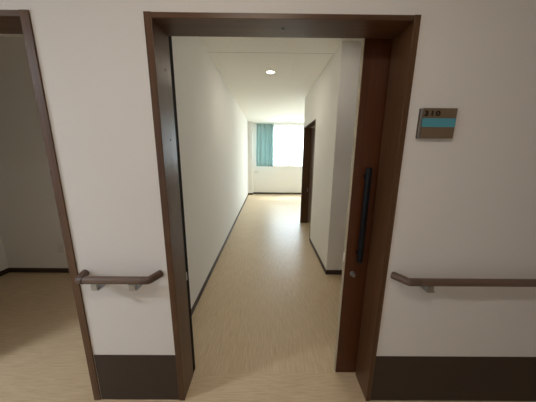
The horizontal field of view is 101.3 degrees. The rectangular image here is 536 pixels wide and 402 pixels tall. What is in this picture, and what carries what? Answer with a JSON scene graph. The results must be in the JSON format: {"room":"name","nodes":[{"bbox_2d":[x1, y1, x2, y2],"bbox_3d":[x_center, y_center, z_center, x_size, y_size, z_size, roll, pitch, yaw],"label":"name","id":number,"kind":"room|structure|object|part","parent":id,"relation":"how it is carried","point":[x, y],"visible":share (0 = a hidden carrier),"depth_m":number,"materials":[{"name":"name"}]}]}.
{"room":"hospital interior","nodes":[
{"label":"hospital interior","id":0,"kind":"room"},
{"bbox_2d":[0,237,7,270],"bbox_3d":[-3.357,-0.268,1.942,0.120,2.667,1.420,0,12,0],"label":"wall","id":1,"kind":"structure","parent":0,"point":[3,262],"depth_m":2.74,"materials":[{"name":"paint"}]},
{"bbox_2d":[0,268,8,275],"bbox_3d":[-3.305,1.017,2.162,0.007,0.062,1.320,0,12,0],"label":"baseboard","id":2,"kind":"structure","parent":1,"relation":"attached to","point":[5,271],"depth_m":2.75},
{"bbox_2d":[0,34,23,36],"bbox_3d":[-2.115,-1.613,1.671,2.579,0.100,1.435,0,12,0],"label":"ceiling","id":3,"kind":"structure","parent":0,"point":[1,35],"depth_m":2.24,"materials":[{"name":"white paint"}]},
{"bbox_2d":[0,37,68,267],"bbox_3d":[-2.070,-0.394,2.594,2.459,2.667,0.100,0,12,0],"label":"wall","id":4,"kind":"structure","parent":0,"point":[30,228],"depth_m":2.57,"materials":[{"name":"paint"}]},
{"bbox_2d":[9,268,69,272],"bbox_3d":[-2.078,0.892,2.810,2.452,0.062,0.007,0,12,0],"label":"baseboard","id":5,"kind":"structure","parent":4,"relation":"attached to","point":[31,270],"depth_m":2.80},
{"bbox_2d":[57,244,64,252],"bbox_3d":[-2.591,0.591,2.744,0.075,0.120,0.010,0,12,0],"label":"wall outlet","id":6,"kind":"object","parent":4,"relation":"attached to","point":[60,247],"visible":1,"depth_m":2.74,"materials":[{"name":"white plastic"}]},
{"bbox_2d":[171,36,247,308],"bbox_3d":[-0.787,-0.844,4.790,0.120,2.667,7.215,0,12,0],"label":"wall","id":7,"kind":"structure","parent":0,"point":[212,127],"depth_m":2.54,"materials":[{"name":"paint"}]},
{"bbox_2d":[191,193,248,314],"bbox_3d":[-0.735,0.452,4.961,0.007,0.062,7.015,0,12,0],"label":"baseboard","id":8,"kind":"structure","parent":7,"relation":"attached to","point":[219,254],"depth_m":2.82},
{"bbox_2d":[248,121,252,192],"bbox_3d":[-0.655,-1.565,8.223,0.165,2.667,0.200,0,12,0],"label":"wall pillar","id":9,"kind":"structure","parent":0,"point":[250,123],"depth_m":8.11,"materials":[{"name":"paint"}]},
{"bbox_2d":[0,0,535,398],"bbox_3d":[-0.405,-0.130,1.171,9.200,2.767,0.165,0,12,0],"label":"wall","id":10,"kind":"structure","parent":0,"point":[466,203],"depth_m":1.08,"materials":[{"name":"paint"}]},
{"bbox_2d":[0,9,100,399],"bbox_3d":[-1.661,0.189,1.229,1.262,2.096,0.171,0,12,0],"label":"door","id":11,"kind":"structure","parent":10,"relation":"in","point":[11,21],"depth_m":1.06,"materials":[{"name":"brown wood"}]},
{"bbox_3d":[-1.653,-0.807,0.936,1.186,0.024,0.007,0,12,0],"label":"head casing","id":12,"kind":"part","parent":11,"relation":"part of","materials":[{"name":"brown wood"}]},
{"bbox_2d":[75,269,162,290],"bbox_3d":[-0.788,0.421,1.158,0.447,0.085,0.098,0,12,0],"label":"handrail","id":13,"kind":"object","parent":10,"relation":"attached to","point":[97,283],"visible":1,"depth_m":1.12,"materials":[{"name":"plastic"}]},
{"bbox_3d":[-0.883,0.434,1.157,0.040,0.036,0.079,0,12,0],"label":"arm","id":14,"kind":"part","parent":13,"relation":"part of","materials":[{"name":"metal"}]},
{"bbox_3d":[-0.796,0.406,1.127,0.294,0.040,0.040,0,12,0],"label":"rail","id":15,"kind":"part","parent":13,"relation":"part of","materials":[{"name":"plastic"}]},
{"bbox_3d":[-0.691,0.435,1.158,0.040,0.036,0.079,0,12,0],"label":"arm","id":16,"kind":"part","parent":13,"relation":"part of","materials":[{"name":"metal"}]},
{"bbox_2d":[94,355,178,399],"bbox_3d":[-0.793,1.077,1.338,0.482,0.331,0.003,0,12,0],"label":"baseboard","id":17,"kind":"structure","parent":10,"relation":"attached to","point":[122,377],"depth_m":1.33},
{"bbox_2d":[143,11,420,400],"bbox_3d":[0.695,0.145,1.265,2.495,2.210,0.246,0,12,0],"label":"door","id":18,"kind":"structure","parent":10,"relation":"in","point":[389,42],"depth_m":1.17,"materials":[{"name":"brown wood"}]},
{"bbox_3d":[-0.525,0.216,1.155,0.035,2.096,0.008,0,12,0],"label":"casing","id":19,"kind":"part","parent":18,"relation":"part of","materials":[{"name":"brown wood"}]},
{"bbox_3d":[0.066,-0.793,0.945,1.129,0.022,0.007,0,12,0],"label":"head casing","id":20,"kind":"part","parent":18,"relation":"part of","materials":[{"name":"brown wood"}]},
{"bbox_3d":[0.635,0.226,1.160,0.028,2.096,0.008,0,12,0],"label":"casing","id":21,"kind":"part","parent":18,"relation":"part of","materials":[{"name":"brown wood"}]},
{"bbox_2d":[415,108,457,137],"bbox_3d":[0.789,-0.363,1.030,0.165,0.132,0.021,0,12,0],"label":"room sign","id":22,"kind":"object","parent":10,"relation":"attached to","point":[432,122],"visible":1,"depth_m":1.02,"materials":[{"name":"plastic"}]},
{"bbox_3d":[0.789,-0.364,1.034,0.165,0.132,0.014,0,12,0],"label":"plate","id":23,"kind":"part","parent":22,"relation":"part of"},
{"bbox_2d":[370,356,535,400],"bbox_3d":[2.413,1.103,1.353,3.542,0.331,0.003,0,12,0],"label":"baseboard","id":24,"kind":"structure","parent":10,"relation":"attached to","point":[395,378],"depth_m":1.34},
{"bbox_2d":[391,272,535,292],"bbox_3d":[2.402,0.448,1.176,3.477,0.084,0.101,0,12,0],"label":"handrail","id":25,"kind":"object","parent":10,"relation":"attached to","point":[427,284],"visible":1,"depth_m":1.12,"materials":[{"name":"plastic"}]},
{"bbox_3d":[0.839,0.448,1.165,0.040,0.036,0.079,0,12,0],"label":"arm","id":26,"kind":"part","parent":25,"relation":"part of","materials":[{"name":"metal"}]},
{"bbox_3d":[2.461,0.433,1.142,3.360,0.040,0.040,0,12,0],"label":"rail","id":27,"kind":"part","parent":25,"relation":"part of","materials":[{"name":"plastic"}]},
{"bbox_2d":[0,194,535,401],"bbox_3d":[-0.425,0.751,3.995,9.200,0.120,9.830,0,12,0],"label":"floor","id":28,"kind":"structure","parent":0,"point":[268,304],"depth_m":1.93,"materials":[{"name":"plastic"}]},
{"bbox_2d":[253,122,301,192],"bbox_3d":[1.168,-1.587,8.408,3.811,2.667,0.160,0,12,0],"label":"wall","id":29,"kind":"structure","parent":0,"point":[282,179],"depth_m":8.47,"materials":[{"name":"paint"}]},
{"bbox_2d":[253,192,300,193],"bbox_3d":[1.192,-0.295,8.595,3.539,0.062,0.007,0,12,0],"label":"baseboard","id":30,"kind":"structure","parent":29,"relation":"attached to","point":[253,192],"depth_m":8.59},
{"bbox_2d":[198,36,361,122],"bbox_3d":[1.191,-2.192,4.563,3.811,0.100,7.315,0,12,0],"label":"ceiling","id":31,"kind":"structure","parent":0,"point":[259,95],"depth_m":3.04,"materials":[{"name":"white paint"}]},
{"bbox_2d":[266,70,274,73],"bbox_3d":[0.036,-1.853,3.160,0.133,0.006,0.133,0,12,0],"label":"recessed light","id":32,"kind":"object","parent":31,"relation":"in","point":[268,71],"visible":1,"depth_m":3.16,"materials":[{"name":"white plastic"}]},
{"bbox_2d":[254,122,303,123],"bbox_3d":[1.075,-2.829,7.972,3.180,0.059,0.100,0,12,0],"label":"rail","id":33,"kind":"object","parent":31,"relation":"attached to","point":[255,122],"visible":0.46,"depth_m":7.93,"materials":[{"name":"white plastic"}]},
{"bbox_2d":[256,123,273,166],"bbox_3d":[-0.113,-2.049,8.092,0.634,1.535,0.142,0,12,0],"label":"curtain","id":34,"kind":"object","parent":33,"relation":"hanging from","point":[265,132],"visible":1,"depth_m":8.09,"materials":[{"name":"teal fabric"}]},
{"bbox_3d":[1.075,-2.802,7.942,3.180,0.018,0.020,0,12,0],"label":"rail","id":35,"kind":"part","parent":33,"relation":"part of","materials":[{"name":"white plastic"}]},
{"bbox_2d":[273,124,303,165],"bbox_3d":[1.359,-2.067,8.169,2.522,1.505,0.036,0,12,0],"label":"window","id":36,"kind":"structure","parent":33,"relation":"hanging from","point":[287,138],"depth_m":8.16,"materials":[{"name":"white glass"}]},
{"bbox_2d":[230,52,333,53],"bbox_3d":[0.032,-1.730,2.566,1.481,0.001,0.004,0,12,0],"label":"trim","id":37,"kind":"structure","parent":31,"relation":"attached to","point":[230,52],"depth_m":2.56,"materials":[{"name":"white paint"}]},
{"bbox_2d":[300,47,338,263],"bbox_3d":[0.807,-0.607,3.736,0.100,2.667,2.205,0,12,0],"label":"wall","id":38,"kind":"structure","parent":0,"point":[320,100],"depth_m":3.08,"materials":[{"name":"paint"}]},
{"bbox_2d":[300,119,315,240],"bbox_3d":[0.891,-0.408,4.255,0.303,2.064,1.109,0,12,0],"label":"door","id":39,"kind":"structure","parent":38,"relation":"in","point":[309,133],"depth_m":4.73,"materials":[{"name":"brown wood"}]},
{"bbox_2d":[310,239,325,273],"bbox_3d":[0.744,0.802,3.361,0.007,0.062,1.090,0,12,0],"label":"baseboard","id":40,"kind":"structure","parent":38,"relation":"attached to","point":[314,249],"depth_m":3.22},
{"bbox_2d":[324,41,361,274],"bbox_3d":[1.522,-0.363,2.608,1.537,2.667,0.107,0,12,0],"label":"wall","id":41,"kind":"structure","parent":0,"point":[349,51],"depth_m":2.52,"materials":[{"name":"paint"}]}
]}

